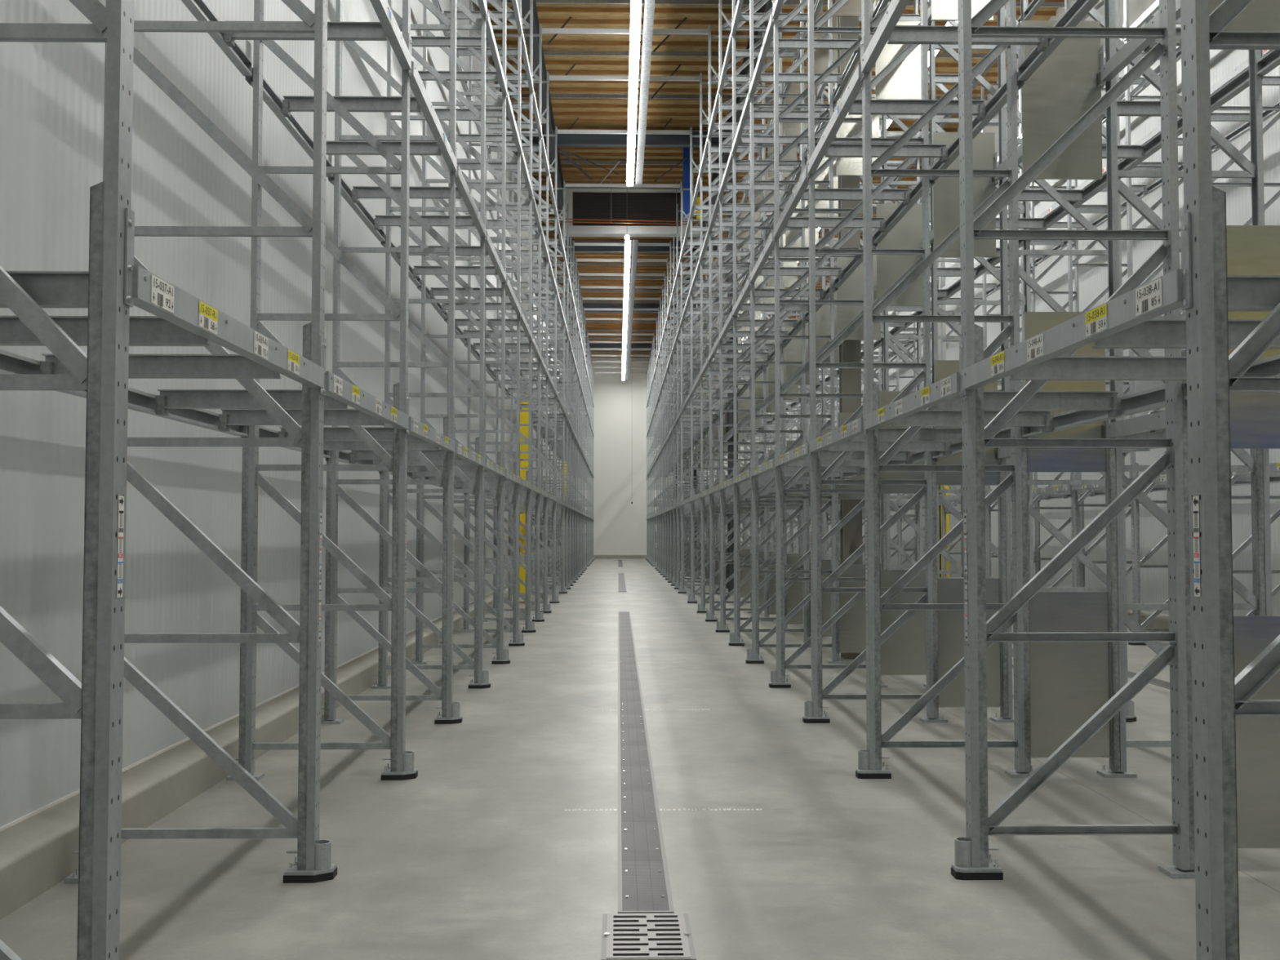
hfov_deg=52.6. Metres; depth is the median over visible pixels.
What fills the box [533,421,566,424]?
support
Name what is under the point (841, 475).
support
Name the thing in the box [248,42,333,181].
beam
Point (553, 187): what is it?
joist
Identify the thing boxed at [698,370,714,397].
panel
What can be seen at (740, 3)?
beam
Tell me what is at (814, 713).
frame
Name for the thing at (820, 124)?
beam
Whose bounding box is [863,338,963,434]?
beam
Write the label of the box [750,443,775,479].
beam
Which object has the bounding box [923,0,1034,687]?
frame
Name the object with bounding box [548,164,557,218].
beam
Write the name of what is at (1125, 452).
beam
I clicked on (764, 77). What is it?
support
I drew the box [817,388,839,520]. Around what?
frame
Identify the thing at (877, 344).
beam
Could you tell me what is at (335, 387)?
beam
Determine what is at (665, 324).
beam
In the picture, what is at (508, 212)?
beam
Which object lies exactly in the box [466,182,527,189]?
support
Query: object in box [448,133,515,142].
support
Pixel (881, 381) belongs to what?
frame
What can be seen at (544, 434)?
support
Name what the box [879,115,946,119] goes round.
support
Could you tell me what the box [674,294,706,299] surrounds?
support
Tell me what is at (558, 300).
beam
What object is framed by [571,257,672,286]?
tie
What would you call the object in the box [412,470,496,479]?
support
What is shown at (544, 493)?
beam
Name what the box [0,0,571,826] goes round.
wall
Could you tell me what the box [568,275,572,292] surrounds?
beam
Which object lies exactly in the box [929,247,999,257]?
support
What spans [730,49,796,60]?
support
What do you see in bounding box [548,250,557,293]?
beam
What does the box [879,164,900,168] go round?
support
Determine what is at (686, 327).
support
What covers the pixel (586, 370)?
beam
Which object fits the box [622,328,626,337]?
strip light
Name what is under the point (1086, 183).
beam
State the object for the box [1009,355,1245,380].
support
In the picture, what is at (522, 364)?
support
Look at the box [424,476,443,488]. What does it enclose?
beam
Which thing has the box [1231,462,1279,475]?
beam
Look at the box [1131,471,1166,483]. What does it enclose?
beam
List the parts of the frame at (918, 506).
upright post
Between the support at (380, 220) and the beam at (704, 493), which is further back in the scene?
the beam at (704, 493)
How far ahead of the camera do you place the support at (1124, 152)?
11.13 m
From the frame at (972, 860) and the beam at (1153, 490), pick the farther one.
the beam at (1153, 490)
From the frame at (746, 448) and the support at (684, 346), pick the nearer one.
the support at (684, 346)
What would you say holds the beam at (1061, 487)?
attached to the frame at (1075, 502)
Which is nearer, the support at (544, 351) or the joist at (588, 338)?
the support at (544, 351)
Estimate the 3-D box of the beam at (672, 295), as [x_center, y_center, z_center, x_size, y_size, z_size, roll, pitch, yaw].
[1.032,-5.970,42.079,0.065,0.289,2.543,0,-2,-1]
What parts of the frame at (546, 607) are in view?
upright post, upright post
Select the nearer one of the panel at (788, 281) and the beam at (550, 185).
the panel at (788, 281)
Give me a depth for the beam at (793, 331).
20.91 m
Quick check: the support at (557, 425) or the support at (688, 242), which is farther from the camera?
the support at (557, 425)
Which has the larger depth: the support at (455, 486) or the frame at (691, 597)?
the frame at (691, 597)
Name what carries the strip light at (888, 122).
hanging from the ceiling
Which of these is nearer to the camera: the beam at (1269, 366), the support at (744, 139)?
the beam at (1269, 366)
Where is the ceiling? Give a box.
[478,0,1064,357]
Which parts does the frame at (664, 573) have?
sheet panel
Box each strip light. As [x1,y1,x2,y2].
[622,309,627,319]
[622,319,627,328]
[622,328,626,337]
[622,336,626,344]
[622,344,626,351]
[622,351,626,358]
[623,272,629,286]
[623,285,628,298]
[623,297,628,309]
[624,235,629,239]
[624,238,631,257]
[624,257,630,272]
[626,125,635,158]
[626,158,634,186]
[627,88,637,126]
[628,41,639,88]
[630,0,641,43]
[886,120,891,128]
[912,7,939,66]
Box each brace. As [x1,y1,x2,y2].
[546,16,572,44]
[558,148,592,179]
[561,149,618,174]
[565,63,576,75]
[568,117,578,129]
[600,160,620,183]
[651,63,681,98]
[653,17,687,52]
[653,157,687,182]
[662,118,672,129]
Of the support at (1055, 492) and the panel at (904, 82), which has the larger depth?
the support at (1055, 492)
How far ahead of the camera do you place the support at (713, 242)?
25.54 m
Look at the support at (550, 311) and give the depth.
33.79 m
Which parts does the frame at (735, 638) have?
upright post, foot plate, upright post, sheet panel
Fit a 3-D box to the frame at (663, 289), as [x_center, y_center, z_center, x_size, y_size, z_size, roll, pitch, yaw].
[1.433,-1.998,50.860,1.284,11.424,0.173,0,-2,-1]
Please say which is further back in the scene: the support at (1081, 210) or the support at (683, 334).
the support at (683, 334)
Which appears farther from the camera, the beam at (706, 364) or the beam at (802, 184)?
the beam at (706, 364)
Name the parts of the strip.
plate, plate, plate, plate, plate, plate, plate, plate, plate, plate, plate, plate, plate, plate, plate, plate, plate, plate, plate, plate, plate, plate, plate, plate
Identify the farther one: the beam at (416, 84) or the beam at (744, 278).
the beam at (744, 278)
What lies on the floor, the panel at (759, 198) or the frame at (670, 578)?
the frame at (670, 578)
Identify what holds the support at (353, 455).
attached to the beam at (462, 451)
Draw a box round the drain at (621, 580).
[617,573,626,591]
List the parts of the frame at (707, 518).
sheet panel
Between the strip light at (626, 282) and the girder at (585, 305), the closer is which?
the strip light at (626, 282)
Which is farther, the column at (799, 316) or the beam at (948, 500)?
the column at (799, 316)
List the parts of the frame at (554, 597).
upright post, upright post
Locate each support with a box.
[0,271,88,308]
[0,315,208,346]
[40,353,280,378]
[155,389,347,415]
[219,408,384,431]
[224,21,387,46]
[278,426,418,441]
[282,95,421,117]
[323,438,439,450]
[326,141,441,155]
[349,448,460,463]
[351,186,462,202]
[372,457,473,466]
[374,215,475,230]
[397,245,488,258]
[407,463,487,472]
[410,35,489,47]
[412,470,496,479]
[413,266,497,278]
[417,71,498,80]
[428,475,506,480]
[430,287,507,298]
[434,108,508,117]
[440,480,513,486]
[441,302,514,312]
[443,10,515,19]
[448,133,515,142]
[453,484,520,488]
[454,318,521,328]
[456,48,522,57]
[457,162,521,169]
[462,329,526,339]
[462,486,526,489]
[464,73,527,83]
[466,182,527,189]
[471,489,532,494]
[472,342,532,351]
[474,102,533,109]
[484,204,533,210]
[484,351,536,357]
[484,491,536,493]
[485,122,537,128]
[485,219,537,226]
[487,362,541,369]
[487,493,535,496]
[488,146,542,153]
[491,239,538,243]
[492,495,543,499]
[493,368,544,376]
[498,249,544,255]
[504,379,549,384]
[505,185,549,191]
[506,267,549,272]
[506,498,552,503]
[507,387,552,394]
[509,281,552,286]
[515,226,557,232]
[515,397,557,403]
[520,240,560,246]
[520,298,557,303]
[520,404,559,409]
[521,309,559,314]
[525,162,545,168]
[528,262,563,267]
[531,413,563,417]
[531,417,565,420]
[532,270,566,274]
[532,326,563,330]
[532,332,566,336]
[533,279,567,283]
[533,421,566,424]
[534,502,559,505]
[535,424,568,428]
[536,204,553,208]
[537,285,569,289]
[540,344,568,347]
[540,427,569,431]
[540,431,572,434]
[541,293,569,297]
[541,350,566,352]
[542,355,572,358]
[542,433,572,437]
[544,307,573,311]
[544,313,574,317]
[544,436,574,439]
[547,360,573,363]
[547,439,574,441]
[548,241,998,519]
[548,320,575,323]
[548,365,574,368]
[668,313,698,318]
[668,365,697,368]
[668,439,696,443]
[669,436,698,439]
[671,300,703,305]
[671,308,700,311]
[671,355,703,359]
[671,361,700,363]
[671,431,703,435]
[671,433,700,438]
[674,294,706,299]
[675,286,708,291]
[675,344,708,348]
[675,424,709,428]
[675,427,706,431]
[678,280,705,283]
[678,339,706,342]
[678,351,706,355]
[678,421,709,424]
[679,271,714,275]
[679,333,715,337]
[679,417,715,422]
[682,262,717,268]
[682,326,717,332]
[682,413,717,418]
[684,504,718,506]
[685,240,725,247]
[685,310,725,314]
[685,404,725,409]
[686,502,719,505]
[688,226,730,233]
[688,299,731,303]
[688,397,731,404]
[689,502,731,503]
[693,204,713,209]
[694,282,739,288]
[694,388,739,394]
[694,498,733,502]
[698,186,746,193]
[698,268,746,273]
[698,379,746,386]
[698,497,746,500]
[703,163,750,168]
[704,250,755,256]
[704,369,751,375]
[704,495,751,497]
[707,146,760,155]
[707,240,760,244]
[708,362,761,370]
[708,494,751,496]
[713,124,768,130]
[713,220,769,226]
[713,352,769,360]
[714,491,770,495]
[717,103,773,110]
[718,206,774,211]
[718,343,774,350]
[719,489,775,492]
[724,75,786,84]
[724,182,787,192]
[724,330,788,340]
[725,486,775,489]
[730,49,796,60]
[730,163,797,171]
[731,319,798,328]
[731,482,799,488]
[738,13,808,24]
[739,135,808,146]
[739,302,808,313]
[740,479,810,486]
[746,110,822,119]
[747,288,824,299]
[748,475,810,480]
[758,72,841,86]
[759,266,842,279]
[760,471,844,479]
[768,38,857,53]
[769,247,859,260]
[770,464,861,475]
[786,217,885,231]
[786,398,799,402]
[786,457,887,466]
[796,146,806,153]
[798,388,809,392]
[800,188,909,204]
[802,448,911,464]
[819,369,838,375]
[824,143,947,162]
[826,439,950,455]
[848,98,985,120]
[850,427,962,441]
[858,13,920,22]
[859,183,889,188]
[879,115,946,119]
[879,136,921,137]
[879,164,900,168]
[880,322,906,327]
[880,331,891,337]
[887,25,1048,51]
[888,306,923,311]
[890,409,1053,432]
[928,44,996,50]
[928,74,976,84]
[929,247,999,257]
[929,267,977,276]
[929,288,948,297]
[932,391,1121,417]
[986,269,1008,274]
[995,189,1084,201]
[995,217,1046,228]
[997,380,1009,385]
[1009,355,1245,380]
[1010,496,1048,499]
[1018,255,1044,259]
[1022,144,1146,163]
[1030,241,1064,247]
[1032,493,1067,498]
[1037,491,1094,496]
[1048,222,1083,227]
[1057,488,1105,493]
[1075,208,1106,213]
[1088,487,1151,492]
[1092,319,1279,348]
[1100,185,1147,194]
[1101,100,1182,116]
[1104,77,1145,87]
[1121,428,1165,438]
[1121,448,1150,451]
[1131,165,1161,170]
[1137,52,1159,60]
[1143,26,1181,52]
[1145,15,1180,24]
[1150,410,1163,432]
[1152,481,1166,484]
[1153,484,1166,488]
[1177,137,1218,148]
[1210,112,1249,121]
[1227,275,1279,311]
[1231,475,1250,481]
[1237,471,1279,476]
[1262,75,1279,85]
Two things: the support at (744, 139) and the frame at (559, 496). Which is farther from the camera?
the frame at (559, 496)
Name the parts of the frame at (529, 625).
upright post, upright post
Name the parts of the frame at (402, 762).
foot plate, upright post, foot plate, upright post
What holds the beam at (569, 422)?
attached to the frame at (566, 584)
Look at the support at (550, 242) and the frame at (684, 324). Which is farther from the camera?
the frame at (684, 324)
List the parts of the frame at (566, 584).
upright post, upright post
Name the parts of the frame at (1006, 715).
foot plate, upright post, upright post, foot plate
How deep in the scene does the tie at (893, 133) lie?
31.31 m
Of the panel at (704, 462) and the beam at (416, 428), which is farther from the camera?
the panel at (704, 462)
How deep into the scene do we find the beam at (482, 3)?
14.12 m
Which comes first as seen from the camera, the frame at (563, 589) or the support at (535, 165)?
the support at (535, 165)
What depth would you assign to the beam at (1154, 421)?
8.54 m
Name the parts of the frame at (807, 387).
upright post, upright post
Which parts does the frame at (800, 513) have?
upright post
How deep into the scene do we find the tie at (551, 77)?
27.49 m
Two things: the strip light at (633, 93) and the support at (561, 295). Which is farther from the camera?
the support at (561, 295)
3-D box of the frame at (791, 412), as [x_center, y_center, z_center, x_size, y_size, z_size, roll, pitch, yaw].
[7.190,-1.407,65.738,1.284,11.424,0.173,0,-2,-1]
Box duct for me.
[683,147,689,219]
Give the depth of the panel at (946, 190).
11.77 m
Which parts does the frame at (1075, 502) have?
upright post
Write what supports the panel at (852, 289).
attached to the beam at (853, 264)
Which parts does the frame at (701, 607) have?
upright post, upright post, sheet panel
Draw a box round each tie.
[521,7,731,26]
[532,25,719,79]
[541,73,708,120]
[549,127,699,170]
[558,182,688,219]
[568,241,675,272]
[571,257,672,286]
[573,273,670,298]
[576,284,666,310]
[578,297,664,320]
[580,308,662,329]
[584,317,660,338]
[585,333,657,354]
[586,341,656,360]
[587,347,653,365]
[587,355,652,372]
[591,360,652,377]
[591,365,648,380]
[592,371,648,386]
[888,131,929,135]
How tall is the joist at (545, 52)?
0.105 m
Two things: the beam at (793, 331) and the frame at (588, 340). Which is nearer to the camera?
the beam at (793, 331)
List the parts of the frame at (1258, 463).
upright post, foot plate, upright post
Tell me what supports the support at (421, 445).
attached to the beam at (416, 428)
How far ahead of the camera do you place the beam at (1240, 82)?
9.89 m
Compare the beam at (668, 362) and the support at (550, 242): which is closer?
the support at (550, 242)
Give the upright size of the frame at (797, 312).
11.424 m
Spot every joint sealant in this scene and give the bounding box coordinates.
[564,808,761,810]
[583,708,709,710]
[592,662,685,662]
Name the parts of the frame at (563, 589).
upright post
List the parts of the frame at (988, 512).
upright post, upright post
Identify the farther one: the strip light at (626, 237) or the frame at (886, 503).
the strip light at (626, 237)
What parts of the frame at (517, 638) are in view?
upright post, foot plate, upright post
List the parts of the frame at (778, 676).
upright post, foot plate, upright post, foot plate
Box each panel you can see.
[687,451,700,471]
[693,447,705,467]
[694,442,709,464]
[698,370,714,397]
[698,437,715,458]
[703,368,718,388]
[703,431,718,456]
[713,426,727,451]
[722,326,742,361]
[722,402,742,440]
[737,202,760,248]
[737,297,760,330]
[737,379,761,426]
[754,158,779,203]
[754,262,774,303]
[755,359,780,413]
[767,120,796,177]
[768,233,797,287]
[768,341,798,399]
[784,71,817,135]
[785,199,818,257]
[786,318,819,385]
[786,556,810,624]
[806,11,837,84]
[807,155,838,217]
[808,290,839,363]
[809,560,839,636]
[835,0,878,17]
[835,98,879,175]
[836,254,880,340]
[837,412,881,499]
[839,564,882,653]
[875,21,920,99]
[875,204,923,306]
[879,391,924,493]
[880,569,926,675]
[931,0,993,21]
[932,132,995,256]
[933,360,998,484]
[937,578,1000,706]
[1019,20,1102,179]
[1023,311,1106,471]
[1029,591,1111,757]
[1179,0,1279,41]
[1226,225,1279,448]
[1233,616,1279,848]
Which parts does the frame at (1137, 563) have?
upright post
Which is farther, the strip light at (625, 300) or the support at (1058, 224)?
the strip light at (625, 300)
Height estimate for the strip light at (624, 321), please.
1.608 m
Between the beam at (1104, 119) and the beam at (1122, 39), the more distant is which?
the beam at (1104, 119)
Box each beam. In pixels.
[0,349,86,398]
[124,208,324,395]
[128,386,247,437]
[181,0,252,82]
[247,425,330,461]
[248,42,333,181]
[323,337,408,434]
[329,155,385,244]
[330,450,379,473]
[369,0,411,75]
[382,226,421,288]
[389,471,419,479]
[407,393,455,455]
[408,37,457,176]
[417,275,447,320]
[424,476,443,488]
[431,0,448,36]
[444,315,466,346]
[453,423,484,469]
[455,146,486,240]
[456,63,468,97]
[465,328,479,360]
[466,95,480,133]
[477,0,487,20]
[484,217,506,284]
[484,443,505,479]
[485,0,506,97]
[485,364,496,380]
[487,146,495,178]
[494,177,511,216]
[494,375,510,396]
[504,456,520,485]
[505,263,521,317]
[506,76,521,155]
[511,0,522,36]
[520,21,533,94]
[520,137,533,199]
[520,311,532,342]
[520,468,532,491]
[531,336,541,362]
[531,481,541,495]
[532,88,542,139]
[532,183,542,233]
[533,265,931,519]
[540,356,548,378]
[540,486,548,498]
[541,134,549,176]
[541,221,549,262]
[547,373,557,396]
[547,490,556,502]
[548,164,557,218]
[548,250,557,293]
[556,207,565,261]
[556,284,565,324]
[556,393,565,413]
[556,496,564,506]
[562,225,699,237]
[564,257,568,278]
[564,317,568,339]
[564,412,568,421]
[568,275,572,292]
[568,329,572,349]
[568,419,571,429]
[571,292,574,306]
[571,349,574,360]
[573,305,577,319]
[573,359,577,370]
[576,311,579,329]
[578,329,581,341]
[585,359,588,377]
[653,364,656,377]
[663,319,666,330]
[663,367,666,378]
[666,305,670,319]
[666,353,670,369]
[669,290,673,307]
[669,348,673,361]
[672,269,676,293]
[672,331,676,351]
[672,419,676,428]
[675,257,680,278]
[675,316,680,339]
[675,411,680,422]
[680,214,690,261]
[680,283,690,326]
[680,386,690,413]
[680,492,690,505]
[689,172,700,219]
[689,252,700,294]
[689,367,700,396]
[689,486,700,502]
[699,126,708,177]
[699,222,708,262]
[699,356,709,378]
[699,480,709,498]
[707,79,719,140]
[707,186,719,235]
[708,336,719,363]
[708,474,719,495]
[718,20,732,94]
[718,140,733,199]
[719,299,733,343]
[719,469,733,491]
[722,226,733,259]
[722,297,737,326]
[722,387,737,415]
[731,0,743,38]
[731,81,750,156]
[732,266,751,318]
[732,457,751,485]
[736,190,748,220]
[736,267,749,290]
[736,378,749,396]
[749,0,773,98]
[749,219,774,285]
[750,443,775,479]
[754,143,767,177]
[754,235,768,262]
[755,351,768,379]
[765,196,783,237]
[766,83,784,135]
[766,342,786,365]
[772,0,783,22]
[773,148,808,241]
[774,424,809,469]
[782,23,806,98]
[782,153,807,200]
[783,314,808,346]
[786,392,806,409]
[786,484,802,493]
[804,0,823,39]
[804,83,835,157]
[805,275,836,321]
[806,476,831,488]
[807,39,862,177]
[807,376,830,393]
[808,393,865,456]
[817,84,826,97]
[833,3,874,103]
[834,228,876,289]
[835,466,864,479]
[861,0,909,79]
[861,337,881,359]
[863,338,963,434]
[871,0,888,19]
[872,202,877,214]
[873,157,933,246]
[879,451,932,473]
[883,311,916,342]
[889,164,913,188]
[897,498,924,506]
[906,284,939,315]
[918,279,960,315]
[927,4,932,23]
[928,95,958,143]
[929,47,1022,184]
[929,180,998,243]
[932,426,1022,461]
[939,261,980,288]
[941,485,985,501]
[961,212,1191,395]
[972,16,1020,90]
[973,240,1023,279]
[986,257,1035,297]
[994,85,1104,184]
[997,128,1019,164]
[997,447,1010,462]
[1017,0,1099,86]
[1019,126,1022,138]
[1021,185,1067,229]
[1022,349,1186,438]
[1023,0,1045,20]
[1028,171,1106,241]
[1032,475,1071,493]
[1035,227,1079,266]
[1038,494,1071,500]
[1066,140,1126,189]
[1071,471,1131,491]
[1079,200,1126,230]
[1082,493,1105,497]
[1099,0,1180,87]
[1102,85,1131,124]
[1104,22,1124,61]
[1105,410,1165,438]
[1117,66,1248,178]
[1122,448,1155,456]
[1124,0,1159,40]
[1126,116,1180,145]
[1131,49,1181,100]
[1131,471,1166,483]
[1133,165,1182,199]
[1142,488,1166,492]
[1183,355,1279,399]
[1210,49,1271,94]
[1211,101,1279,154]
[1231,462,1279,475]
[1231,476,1279,486]
[1256,49,1279,79]
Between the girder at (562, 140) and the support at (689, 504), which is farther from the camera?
the girder at (562, 140)
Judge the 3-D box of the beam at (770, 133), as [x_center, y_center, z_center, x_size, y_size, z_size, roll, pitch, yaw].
[2.459,-6.653,23.566,0.065,0.289,2.577,0,-2,-1]
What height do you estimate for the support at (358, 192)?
0.139 m
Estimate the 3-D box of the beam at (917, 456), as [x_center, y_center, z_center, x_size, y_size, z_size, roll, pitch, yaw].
[2.635,-0.258,12.970,0.065,0.289,2.577,0,-2,-1]
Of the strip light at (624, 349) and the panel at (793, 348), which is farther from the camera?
the strip light at (624, 349)
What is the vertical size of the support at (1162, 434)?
0.139 m
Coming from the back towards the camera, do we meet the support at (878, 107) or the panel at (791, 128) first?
the panel at (791, 128)
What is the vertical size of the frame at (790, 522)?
11.424 m
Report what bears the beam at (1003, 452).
attached to the frame at (1258, 463)
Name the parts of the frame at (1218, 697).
upright post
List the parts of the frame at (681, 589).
upright post, upright post, sheet panel, sheet panel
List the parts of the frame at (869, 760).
upright post, foot plate, upright post, foot plate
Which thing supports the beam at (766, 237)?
attached to the frame at (709, 615)
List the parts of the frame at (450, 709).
foot plate, upright post, foot plate, upright post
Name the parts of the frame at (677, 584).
upright post, upright post, sheet panel, sheet panel, sheet panel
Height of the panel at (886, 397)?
1.130 m
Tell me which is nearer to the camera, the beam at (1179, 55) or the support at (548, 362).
the beam at (1179, 55)
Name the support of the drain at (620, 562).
on the floor
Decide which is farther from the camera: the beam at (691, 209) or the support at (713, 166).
the beam at (691, 209)
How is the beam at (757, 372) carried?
attached to the frame at (709, 615)
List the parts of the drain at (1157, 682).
plate, plate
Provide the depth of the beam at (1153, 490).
21.23 m
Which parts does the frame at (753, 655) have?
upright post, foot plate, upright post, foot plate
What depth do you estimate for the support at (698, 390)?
29.99 m
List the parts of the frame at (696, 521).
sheet panel, sheet panel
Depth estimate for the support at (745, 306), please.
18.83 m
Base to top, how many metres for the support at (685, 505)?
0.139 m
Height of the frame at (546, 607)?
11.424 m
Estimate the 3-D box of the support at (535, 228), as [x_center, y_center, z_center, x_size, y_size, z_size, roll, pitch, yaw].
[-2.576,-6.252,32.266,1.042,0.139,0.088,0,-2,-1]
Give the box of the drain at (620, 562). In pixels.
[617,560,622,566]
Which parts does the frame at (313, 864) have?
foot plate, upright post, foot plate, upright post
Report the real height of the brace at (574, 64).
0.860 m
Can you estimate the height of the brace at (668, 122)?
0.796 m
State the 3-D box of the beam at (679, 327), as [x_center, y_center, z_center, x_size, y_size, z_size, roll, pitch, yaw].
[1.115,-4.346,37.124,0.065,0.289,2.458,0,-2,-1]
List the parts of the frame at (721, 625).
upright post, upright post, sheet panel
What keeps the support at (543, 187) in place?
attached to the beam at (550, 185)
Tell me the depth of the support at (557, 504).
33.59 m
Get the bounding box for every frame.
[0,0,134,959]
[63,0,337,884]
[226,0,417,780]
[320,0,462,724]
[370,0,490,688]
[410,0,510,664]
[439,0,524,646]
[461,0,535,632]
[483,23,544,622]
[488,71,551,613]
[508,126,559,603]
[528,181,567,593]
[530,203,570,589]
[533,228,573,586]
[540,240,576,582]
[545,257,578,579]
[547,271,580,577]
[551,284,582,574]
[555,296,584,573]
[557,306,585,570]
[560,316,586,568]
[568,332,589,566]
[568,339,590,564]
[570,346,591,564]
[571,353,592,562]
[573,360,593,561]
[574,368,594,560]
[578,373,595,559]
[645,370,664,559]
[646,365,664,560]
[647,360,666,561]
[648,353,670,562]
[649,346,671,564]
[650,339,673,564]
[652,332,676,566]
[654,316,680,568]
[656,306,683,570]
[657,296,687,573]
[660,284,690,574]
[662,271,696,577]
[665,257,699,579]
[667,240,701,582]
[671,222,709,586]
[674,204,716,589]
[678,181,719,593]
[687,127,733,603]
[697,72,751,613]
[698,412,718,524]
[702,364,728,544]
[705,25,773,621]
[705,466,728,540]
[711,275,740,533]
[715,0,790,632]
[715,257,747,546]
[722,267,750,547]
[727,234,763,548]
[728,0,811,645]
[737,211,773,551]
[742,191,780,551]
[745,0,845,663]
[755,413,769,546]
[755,413,774,551]
[759,358,775,551]
[761,143,809,553]
[768,0,887,688]
[772,412,793,552]
[782,82,835,557]
[786,404,799,552]
[788,385,810,552]
[795,311,822,552]
[798,25,839,559]
[802,0,947,723]
[804,311,831,548]
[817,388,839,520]
[819,2,884,564]
[824,275,839,555]
[835,260,864,557]
[855,0,1038,778]
[859,0,923,568]
[860,247,881,538]
[863,247,897,560]
[878,322,915,569]
[881,0,963,577]
[895,185,932,569]
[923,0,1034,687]
[938,131,986,577]
[951,0,1195,879]
[981,76,1040,583]
[991,0,1136,722]
[1017,44,1084,587]
[1064,0,1133,631]
[1097,0,1271,777]
[1123,0,1185,644]
[1180,0,1279,959]
[1212,65,1279,616]
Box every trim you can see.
[0,571,534,831]
[1130,609,1168,616]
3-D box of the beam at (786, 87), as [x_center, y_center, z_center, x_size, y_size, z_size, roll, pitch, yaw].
[2.503,-6.755,20.985,0.065,0.289,2.577,0,-2,-1]
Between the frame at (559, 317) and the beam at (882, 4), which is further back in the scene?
the frame at (559, 317)
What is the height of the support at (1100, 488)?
0.139 m
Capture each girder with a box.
[509,129,921,147]
[521,0,588,368]
[541,240,861,253]
[557,303,799,312]
[568,343,768,351]
[665,0,772,357]
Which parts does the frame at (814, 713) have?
upright post, foot plate, upright post, foot plate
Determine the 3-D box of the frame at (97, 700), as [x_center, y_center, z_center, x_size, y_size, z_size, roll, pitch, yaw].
[-2.098,-3.857,3.982,1.284,11.424,0.173,0,-2,-1]
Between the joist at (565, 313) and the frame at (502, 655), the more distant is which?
the joist at (565, 313)
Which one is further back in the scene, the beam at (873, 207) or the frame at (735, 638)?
the beam at (873, 207)
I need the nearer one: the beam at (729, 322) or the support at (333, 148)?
the support at (333, 148)
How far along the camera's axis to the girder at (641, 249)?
48.06 m
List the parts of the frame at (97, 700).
upright post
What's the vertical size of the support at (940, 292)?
0.139 m
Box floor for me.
[0,558,1279,959]
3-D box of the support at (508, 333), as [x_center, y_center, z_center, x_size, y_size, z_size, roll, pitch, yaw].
[-2.393,-2.397,21.349,1.042,0.139,0.088,0,-2,-1]
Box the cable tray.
[625,236,638,379]
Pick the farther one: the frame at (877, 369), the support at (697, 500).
the frame at (877, 369)
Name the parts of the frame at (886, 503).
upright post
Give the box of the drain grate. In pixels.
[600,913,696,959]
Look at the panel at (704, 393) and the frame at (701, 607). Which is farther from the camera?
the panel at (704, 393)
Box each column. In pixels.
[519,151,528,595]
[562,318,566,563]
[693,289,696,542]
[727,172,737,592]
[799,315,800,435]
[836,16,862,658]
[937,262,949,577]
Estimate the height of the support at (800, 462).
0.139 m
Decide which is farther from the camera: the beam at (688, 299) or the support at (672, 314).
the support at (672, 314)
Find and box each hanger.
[610,179,611,223]
[675,179,676,223]
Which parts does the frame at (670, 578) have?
sheet panel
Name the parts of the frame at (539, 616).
upright post, upright post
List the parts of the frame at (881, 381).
upright post, upright post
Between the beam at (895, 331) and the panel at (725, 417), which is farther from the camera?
the panel at (725, 417)
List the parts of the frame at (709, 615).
upright post, upright post, sheet panel, sheet panel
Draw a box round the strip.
[617,611,674,913]
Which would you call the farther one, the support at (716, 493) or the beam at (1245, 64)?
the support at (716, 493)
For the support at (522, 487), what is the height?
0.139 m
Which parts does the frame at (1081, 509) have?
upright post, upright post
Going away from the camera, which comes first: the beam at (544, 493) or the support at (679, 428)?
the beam at (544, 493)
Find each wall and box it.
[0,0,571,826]
[573,357,761,555]
[765,0,1279,616]
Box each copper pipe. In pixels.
[562,221,696,225]
[564,218,696,222]
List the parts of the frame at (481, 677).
foot plate, upright post, foot plate, upright post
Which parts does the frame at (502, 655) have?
foot plate, upright post, foot plate, upright post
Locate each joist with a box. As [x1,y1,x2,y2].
[487,0,1064,7]
[509,93,987,100]
[526,50,1017,58]
[528,160,929,165]
[541,208,875,213]
[542,230,873,233]
[549,276,829,279]
[552,186,909,191]
[558,288,706,292]
[564,312,799,313]
[568,262,835,266]
[571,337,780,339]
[573,328,688,331]
[574,300,669,302]
[586,320,664,323]
[590,351,664,353]
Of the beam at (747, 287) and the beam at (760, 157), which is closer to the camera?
the beam at (747, 287)
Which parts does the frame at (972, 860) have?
upright post, foot plate, upright post, foot plate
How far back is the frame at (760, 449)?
40.62 m
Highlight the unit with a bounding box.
[562,187,699,237]
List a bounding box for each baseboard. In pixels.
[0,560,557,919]
[593,555,656,558]
[1011,592,1168,632]
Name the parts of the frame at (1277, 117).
upright post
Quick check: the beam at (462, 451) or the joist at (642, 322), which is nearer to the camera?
the beam at (462, 451)
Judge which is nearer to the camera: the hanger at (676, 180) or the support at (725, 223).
the support at (725, 223)
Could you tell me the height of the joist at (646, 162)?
0.105 m
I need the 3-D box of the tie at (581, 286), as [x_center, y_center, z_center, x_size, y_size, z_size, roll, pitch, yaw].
[-0.731,-7.158,51.044,3.649,1.030,0.165,0,-2,-1]
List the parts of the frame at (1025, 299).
upright post, upright post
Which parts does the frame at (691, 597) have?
upright post, sheet panel, sheet panel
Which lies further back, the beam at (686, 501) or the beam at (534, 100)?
the beam at (686, 501)

